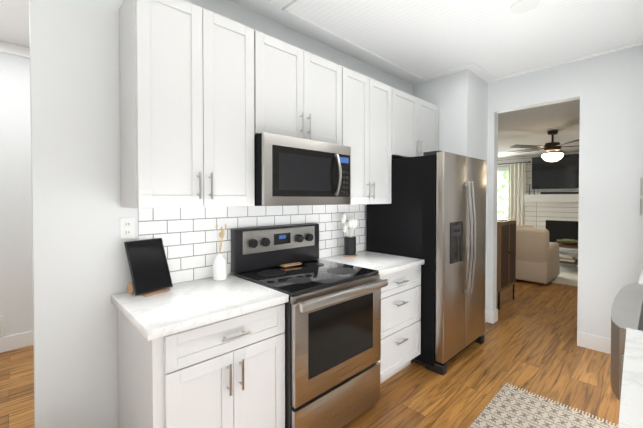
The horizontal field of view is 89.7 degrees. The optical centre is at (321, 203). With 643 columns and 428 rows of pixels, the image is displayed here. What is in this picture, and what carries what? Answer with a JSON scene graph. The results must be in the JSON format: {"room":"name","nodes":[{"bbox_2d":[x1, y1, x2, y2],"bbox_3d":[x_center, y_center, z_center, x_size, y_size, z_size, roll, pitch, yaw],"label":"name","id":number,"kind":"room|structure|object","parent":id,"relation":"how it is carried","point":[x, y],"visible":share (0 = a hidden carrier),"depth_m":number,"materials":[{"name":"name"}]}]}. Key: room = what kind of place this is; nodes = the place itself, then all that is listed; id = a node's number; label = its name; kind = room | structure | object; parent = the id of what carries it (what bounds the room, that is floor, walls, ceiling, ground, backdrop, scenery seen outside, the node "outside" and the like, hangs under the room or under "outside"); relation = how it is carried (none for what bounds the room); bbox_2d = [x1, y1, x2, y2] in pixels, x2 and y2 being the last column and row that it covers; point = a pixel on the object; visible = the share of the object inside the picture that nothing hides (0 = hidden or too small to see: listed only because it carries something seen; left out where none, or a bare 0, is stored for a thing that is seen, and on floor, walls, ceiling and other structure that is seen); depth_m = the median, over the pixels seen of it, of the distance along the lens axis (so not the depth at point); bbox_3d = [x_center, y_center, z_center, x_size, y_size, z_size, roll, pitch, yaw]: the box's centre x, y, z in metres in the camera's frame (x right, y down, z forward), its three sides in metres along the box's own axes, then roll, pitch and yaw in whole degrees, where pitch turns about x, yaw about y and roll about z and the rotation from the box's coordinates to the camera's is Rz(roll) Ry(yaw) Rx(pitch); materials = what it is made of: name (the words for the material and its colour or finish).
{"room":"kitchen","nodes":[
{"label":"kitchen","id":0,"kind":"room"},
{"bbox_2d":[0,0,29,47],"bbox_3d":[-2.306,-1.506,2.213,2.820,0.080,2.200,-1,1,-44],"label":"ceiling","id":1,"kind":"structure","parent":0,"point":[14,21],"depth_m":2.63,"materials":[{"name":"white paint"}]},
{"bbox_2d":[0,52,32,336],"bbox_3d":[-3.025,-0.052,2.987,2.820,2.850,0.120,-1,1,-44],"label":"wall","id":2,"kind":"structure","parent":0,"point":[16,291],"depth_m":3.03,"materials":[{"name":"white paint"}]},
{"bbox_2d":[0,316,3,335],"bbox_3d":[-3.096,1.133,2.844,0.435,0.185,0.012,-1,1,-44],"label":"electrical outlet","id":3,"kind":"object","parent":2,"relation":"in","point":[1,325],"visible":1,"depth_m":2.98,"materials":[{"name":"white plastic"}]},
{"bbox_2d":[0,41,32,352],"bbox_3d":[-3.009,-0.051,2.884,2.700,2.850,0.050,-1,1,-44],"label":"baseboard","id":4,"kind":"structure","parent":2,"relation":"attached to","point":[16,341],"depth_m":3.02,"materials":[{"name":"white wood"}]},
{"bbox_2d":[29,0,412,427],"bbox_3d":[-0.547,0.013,2.312,5.470,2.740,0.120,-1,1,-44],"label":"wall","id":5,"kind":"structure","parent":0,"point":[81,270],"depth_m":1.61,"materials":[{"name":"white paint"}]},
{"bbox_2d":[120,217,134,238],"bbox_3d":[-1.048,0.133,1.746,0.070,0.115,0.007,-1,1,-44],"label":"electrical outlet","id":6,"kind":"object","parent":5,"relation":"attached to","point":[127,228],"visible":1,"depth_m":1.74,"materials":[{"name":"white plastic"}]},
{"bbox_2d":[119,0,254,207],"bbox_3d":[-0.719,-0.506,1.802,0.627,1.049,0.353,-1,1,-44],"label":"upper cabinet","id":7,"kind":"object","parent":5,"relation":"attached to","point":[186,104],"visible":1,"depth_m":1.65,"materials":[{"name":"white wood"}]},
{"bbox_2d":[138,204,364,283],"bbox_3d":[-0.293,0.234,2.471,1.982,0.472,0.006,-1,1,-44],"label":"tile backsplash","id":8,"kind":"structure","parent":5,"relation":"attached to","point":[190,237],"depth_m":2.09,"materials":[{"name":"white tile"}]},
{"bbox_2d":[254,30,341,144],"bbox_3d":[-0.215,-0.731,2.280,0.758,0.615,0.353,-1,1,-44],"label":"upper cabinet","id":9,"kind":"object","parent":5,"relation":"attached to","point":[297,92],"visible":0.81,"depth_m":2.13,"materials":[{"name":"white wood"}]},
{"bbox_2d":[254,132,350,205],"bbox_3d":[-0.176,-0.204,2.247,0.754,0.424,0.466,-1,1,-44],"label":"microwave","id":10,"kind":"object","parent":9,"relation":"attached to","point":[288,170],"visible":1,"depth_m":2.04,"materials":[{"name":"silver metal"}]},
{"bbox_2d":[342,66,391,204],"bbox_3d":[0.297,-0.521,2.773,0.652,1.049,0.353,-1,1,-44],"label":"upper cabinet","id":11,"kind":"object","parent":5,"relation":"attached to","point":[366,119],"visible":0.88,"depth_m":2.66,"materials":[{"name":"white wood"}]},
{"bbox_2d":[391,87,438,158],"bbox_3d":[0.860,-0.750,3.307,0.897,0.606,0.353,-1,1,-44],"label":"upper cabinet","id":12,"kind":"object","parent":5,"relation":"attached to","point":[415,126],"visible":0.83,"depth_m":3.15,"materials":[{"name":"white wood"}]},
{"bbox_2d":[0,279,619,427],"bbox_3d":[1.767,1.394,3.630,10.610,0.060,5.840,-1,1,-44],"label":"floor","id":13,"kind":"structure","parent":0,"point":[529,344],"depth_m":2.58,"materials":[{"name":"brown wood"}]},
{"bbox_2d":[111,274,288,427],"bbox_3d":[-0.635,0.934,1.699,0.677,0.915,0.648,-1,1,-44],"label":"base cabinet","id":14,"kind":"object","parent":13,"relation":"on","point":[206,353],"visible":1,"depth_m":1.50,"materials":[{"name":"white wood"}]},
{"bbox_2d":[124,238,172,296],"bbox_3d":[-0.920,0.337,1.742,0.138,0.275,0.205,1,1,32],"label":"tablet","id":15,"kind":"object","parent":14,"relation":"on","point":[149,267],"visible":0.96,"depth_m":1.73,"materials":[{"name":"black plastic"}]},
{"bbox_2d":[213,223,226,280],"bbox_3d":[-0.635,0.297,2.018,0.087,0.348,0.086,-1,1,-44],"label":"vase","id":16,"kind":"object","parent":14,"relation":"on","point":[219,267],"visible":1,"depth_m":1.99,"materials":[{"name":"white ceramic"}]},
{"bbox_2d":[231,223,387,427],"bbox_3d":[-0.080,0.777,2.160,0.756,1.215,0.738,-1,1,-44],"label":"range","id":17,"kind":"object","parent":13,"relation":"on","point":[332,332],"visible":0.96,"depth_m":1.96,"materials":[{"name":"silver metal"}]},
{"bbox_2d":[280,262,301,267],"bbox_3d":[-0.224,0.446,2.364,0.160,0.012,0.060,-1,1,-44],"label":"trivet","id":18,"kind":"object","parent":17,"relation":"on","point":[290,264],"visible":0.98,"depth_m":2.34,"materials":[{"name":"brown wood"}]},
{"bbox_2d":[315,251,423,383],"bbox_3d":[0.399,0.920,2.687,0.651,0.915,0.648,-1,1,-44],"label":"drawers","id":19,"kind":"object","parent":13,"relation":"on","point":[400,321],"visible":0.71,"depth_m":2.51,"materials":[{"name":"white wood"}]},
{"bbox_2d":[341,214,357,256],"bbox_3d":[0.247,0.272,2.835,0.196,0.374,0.135,-1,1,-44],"label":"vase","id":20,"kind":"object","parent":19,"relation":"on","point":[350,246],"visible":1,"depth_m":2.79,"materials":[{"name":"black ceramic"}]},
{"bbox_2d":[367,150,485,375],"bbox_3d":[1.051,0.467,3.126,0.894,1.807,0.849,-1,1,-44],"label":"fridge","id":21,"kind":"object","parent":13,"relation":"on","point":[433,214],"visible":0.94,"depth_m":2.74,"materials":[{"name":"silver metal"}]},
{"bbox_2d":[497,219,515,309],"bbox_3d":[2.377,0.791,4.453,0.640,1.120,0.411,-1,1,-44],"label":"sideboard","id":22,"kind":"object","parent":13,"relation":"on","point":[506,254],"visible":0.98,"depth_m":4.25,"materials":[{"name":"brown wood"}]},
{"bbox_2d":[469,383,617,427],"bbox_3d":[1.181,1.386,1.790,1.321,0.007,0.670,-1,1,-44],"label":"kitchen rug","id":23,"kind":"object","parent":13,"relation":"on","point":[508,406],"visible":0.98,"depth_m":2.11,"materials":[{"name":"beige fabric"}]},
{"bbox_2d":[525,202,578,266],"bbox_3d":[5.298,0.643,7.069,0.500,1.340,1.550,-1,1,-44],"label":"fireplace","id":24,"kind":"object","parent":13,"relation":"on","point":[557,220],"depth_m":7.27,"materials":[{"name":"white stone"}]},
{"bbox_2d":[524,185,578,201],"bbox_3d":[5.391,-0.227,7.103,0.300,0.390,1.550,-1,1,-44],"label":"mantel shelf","id":25,"kind":"object","parent":24,"relation":"on","point":[529,197],"visible":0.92,"depth_m":7.20,"materials":[{"name":"white wood"}]},
{"bbox_2d":[550,265,577,286],"bbox_3d":[4.879,1.327,5.772,1.830,0.008,3.400,-1,1,-44],"label":"living room rug","id":26,"kind":"object","parent":13,"relation":"on","point":[567,275],"depth_m":5.87,"materials":[{"name":"beige carpet"}]},
{"bbox_2d":[516,225,559,284],"bbox_3d":[3.640,0.849,5.904,0.970,0.938,1.012,-1,1,-44],"label":"armchair","id":27,"kind":"object","parent":26,"relation":"on","point":[537,257],"visible":0.54,"depth_m":5.38,"materials":[{"name":"beige fabric"}]},
{"bbox_2d":[555,239,577,264],"bbox_3d":[5.153,1.013,6.299,0.600,0.602,1.090,-1,1,-44],"label":"coffee table","id":28,"kind":"object","parent":26,"relation":"on","point":[569,243],"visible":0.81,"depth_m":6.34,"materials":[{"name":"brown wood"}]},
{"bbox_2d":[618,267,642,427],"bbox_3d":[1.404,0.944,1.047,4.125,0.915,0.636,-1,1,-44],"label":"base cabinet","id":29,"kind":"object","parent":13,"relation":"on","point":[631,409],"visible":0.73,"depth_m":0.89,"materials":[{"name":"white stone"}]},
{"bbox_2d":[610,284,642,399],"bbox_3d":[1.684,0.631,1.441,0.960,0.289,0.565,-1,1,-44],"label":"trash can","id":30,"kind":"object","parent":29,"relation":"in","point":[627,309],"visible":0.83,"depth_m":1.37,"materials":[{"name":"silver metal"}]},
{"bbox_2d":[231,0,642,84],"bbox_3d":[0.536,-1.333,1.412,4.948,0.022,2.318,-1,1,-44],"label":"ceiling","id":31,"kind":"structure","parent":0,"point":[492,39],"depth_m":2.52,"materials":[{"name":"white paint"}]},
{"bbox_2d":[510,0,539,13],"bbox_3d":[1.378,-1.343,2.195,0.170,0.006,0.170,-1,1,-44],"label":"recessed light","id":32,"kind":"object","parent":31,"relation":"in","point":[521,6],"visible":1,"depth_m":2.20,"materials":[{"name":"white plastic"}]},
{"bbox_2d":[413,69,487,309],"bbox_3d":[1.480,-0.008,3.737,0.570,2.740,0.620,-1,1,-44],"label":"wall","id":33,"kind":"structure","parent":0,"point":[460,99],"depth_m":3.45,"materials":[{"name":"white paint"}]},
{"bbox_2d":[498,152,578,193],"bbox_3d":[5.767,-0.056,7.016,0.120,2.740,5.000,-1,1,-44],"label":"wall","id":34,"kind":"structure","parent":0,"point":[501,161],"depth_m":7.74,"materials":[{"name":"white paint"}]},
{"bbox_2d":[497,168,507,219],"bbox_3d":[4.389,0.195,8.344,0.035,2.180,0.960,-1,1,-44],"label":"living room window","id":35,"kind":"structure","parent":34,"relation":"in","point":[502,198],"depth_m":8.16,"materials":[{"name":"white"}]},
{"bbox_2d":[498,161,530,224],"bbox_3d":[4.452,0.126,8.167,0.060,2.282,1.422,-1,1,-44],"label":"curtain","id":36,"kind":"object","parent":35,"relation":"hanging from","point":[516,188],"visible":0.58,"depth_m":7.86,"materials":[{"name":"beige fabric"}]},
{"bbox_2d":[532,154,578,193],"bbox_3d":[5.388,-0.643,7.136,0.250,0.870,1.310,-1,1,-44],"label":"tv","id":37,"kind":"object","parent":34,"relation":"attached to","point":[562,172],"visible":0.69,"depth_m":7.28,"materials":[{"name":"black plastic"}]},
{"bbox_2d":[498,99,579,158],"bbox_3d":[3.952,-1.141,5.266,4.900,0.080,5.000,-1,1,-44],"label":"ceiling","id":38,"kind":"structure","parent":0,"point":[531,126],"depth_m":4.63,"materials":[{"name":"grey paint"}]},
{"bbox_2d":[507,130,578,161],"bbox_3d":[3.517,-0.865,4.917,1.280,0.460,1.330,-1,1,-44],"label":"ceiling fan","id":39,"kind":"object","parent":38,"relation":"hanging from","point":[552,148],"visible":0.98,"depth_m":4.82,"materials":[{"name":"brown metal"}]},
{"bbox_2d":[486,45,642,338],"bbox_3d":[2.137,-0.005,3.549,0.120,2.740,5.000,-1,1,-44],"label":"wall","id":40,"kind":"structure","parent":0,"point":[606,90],"depth_m":3.00,"materials":[{"name":"white paint"}]},
{"bbox_2d":[485,310,489,322],"bbox_3d":[1.705,1.295,3.521,0.570,0.140,0.030,-1,1,-44],"label":"baseboard","id":41,"kind":"structure","parent":40,"relation":"attached to","point":[487,312],"depth_m":3.70,"materials":[{"name":"white"}]},
{"bbox_2d":[577,331,610,353],"bbox_3d":[2.641,1.304,2.943,0.013,0.140,0.500,-1,1,-44],"label":"baseboard","id":42,"kind":"structure","parent":40,"relation":"attached to","point":[584,340],"depth_m":3.03,"materials":[{"name":"white"}]},
{"bbox_2d":[640,178,642,214],"bbox_3d":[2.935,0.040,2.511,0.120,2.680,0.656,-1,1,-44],"label":"pantry cabinet","id":43,"kind":"object","parent":40,"relation":"attached to","point":[641,192],"visible":1,"depth_m":2.72,"materials":[{"name":"white"}]}
]}

